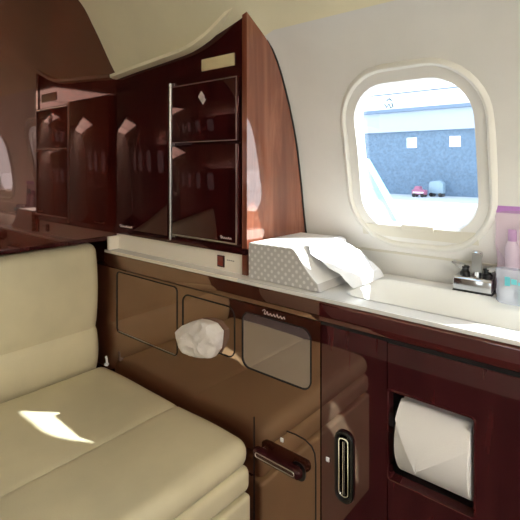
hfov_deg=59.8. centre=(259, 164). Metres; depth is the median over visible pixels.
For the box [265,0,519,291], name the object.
wall
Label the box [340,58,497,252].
window
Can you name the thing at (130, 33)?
ceiling
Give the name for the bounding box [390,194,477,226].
floor
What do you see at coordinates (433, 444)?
toilet roll
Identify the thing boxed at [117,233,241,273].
backsplash
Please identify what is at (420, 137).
hangar
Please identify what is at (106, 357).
tab
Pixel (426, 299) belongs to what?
basin
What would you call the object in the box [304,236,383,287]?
tissue
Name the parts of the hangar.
pane, pane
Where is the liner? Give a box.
[175,319,223,357]
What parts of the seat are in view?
backrest, seat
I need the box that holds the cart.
[429,180,444,196]
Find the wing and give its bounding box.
[366,158,405,221]
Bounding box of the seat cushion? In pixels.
[0,367,245,519]
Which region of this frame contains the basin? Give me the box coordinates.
[346,279,519,330]
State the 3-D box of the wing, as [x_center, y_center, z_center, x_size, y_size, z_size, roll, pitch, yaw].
[1.303,0.370,5.816,0.691,0.951,2.434,0,0,2]
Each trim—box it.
[0,237,105,254]
[110,8,231,79]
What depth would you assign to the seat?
0.93 m
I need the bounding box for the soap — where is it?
[498,285,514,302]
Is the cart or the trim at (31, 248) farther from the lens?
the cart
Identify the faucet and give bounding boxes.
[452,250,501,296]
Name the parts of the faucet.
lever, knob, spout plate, spout, knob, lever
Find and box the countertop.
[104,233,519,345]
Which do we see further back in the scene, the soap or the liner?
the liner
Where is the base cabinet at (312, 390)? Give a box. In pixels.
[95,252,519,519]
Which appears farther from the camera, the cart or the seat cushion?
the cart
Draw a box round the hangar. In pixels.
[363,86,477,196]
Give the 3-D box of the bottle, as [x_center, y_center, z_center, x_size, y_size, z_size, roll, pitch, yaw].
[0.459,0.178,0.822,0.024,0.122,0.024,0,0,40]
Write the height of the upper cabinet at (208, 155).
0.592 m
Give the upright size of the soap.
0.027 m
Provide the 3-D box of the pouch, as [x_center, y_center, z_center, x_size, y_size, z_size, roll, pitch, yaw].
[0.451,0.210,0.775,0.086,0.059,0.034,0,0,40]
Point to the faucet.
(485, 284)
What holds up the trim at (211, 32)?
attached to the upper cabinet at (208, 155)
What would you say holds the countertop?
on the base cabinet at (312, 390)
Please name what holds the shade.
attached to the wall at (318, 59)
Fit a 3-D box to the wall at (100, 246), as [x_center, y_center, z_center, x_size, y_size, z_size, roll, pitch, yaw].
[-0.929,0.586,0.906,0.032,0.748,1.795,0,0,40]
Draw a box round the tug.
[412,186,426,196]
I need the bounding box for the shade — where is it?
[363,221,478,245]
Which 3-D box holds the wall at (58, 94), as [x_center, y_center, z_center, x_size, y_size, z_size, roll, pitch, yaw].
[-0.883,-0.214,0.869,0.150,0.852,1.795,0,0,40]
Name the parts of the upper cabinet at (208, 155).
door, rail, door, door, name plate, panel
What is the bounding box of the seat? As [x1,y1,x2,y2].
[0,243,249,519]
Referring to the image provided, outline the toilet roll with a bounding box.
[394,396,472,500]
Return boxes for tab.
[104,356,108,365]
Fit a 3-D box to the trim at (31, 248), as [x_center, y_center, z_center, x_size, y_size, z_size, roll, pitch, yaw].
[-0.645,0.207,1.031,0.006,0.009,0.650,0,0,40]
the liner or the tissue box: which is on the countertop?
the tissue box
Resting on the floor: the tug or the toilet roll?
the tug
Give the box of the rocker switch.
[217,255,224,266]
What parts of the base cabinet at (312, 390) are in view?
door, panel, door, rail, door, latch lever, panel, rail, niche trim, panel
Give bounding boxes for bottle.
[505,229,519,297]
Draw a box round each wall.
[0,0,116,250]
[89,240,106,261]
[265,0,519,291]
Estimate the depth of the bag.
0.82 m
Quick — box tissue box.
[249,232,345,292]
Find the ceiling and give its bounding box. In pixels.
[79,0,393,71]
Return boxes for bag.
[496,206,519,213]
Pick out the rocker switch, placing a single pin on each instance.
(220, 259)
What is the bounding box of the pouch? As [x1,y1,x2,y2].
[505,277,519,289]
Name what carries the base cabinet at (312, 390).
on the floor
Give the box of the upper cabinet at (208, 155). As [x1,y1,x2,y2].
[114,12,306,275]

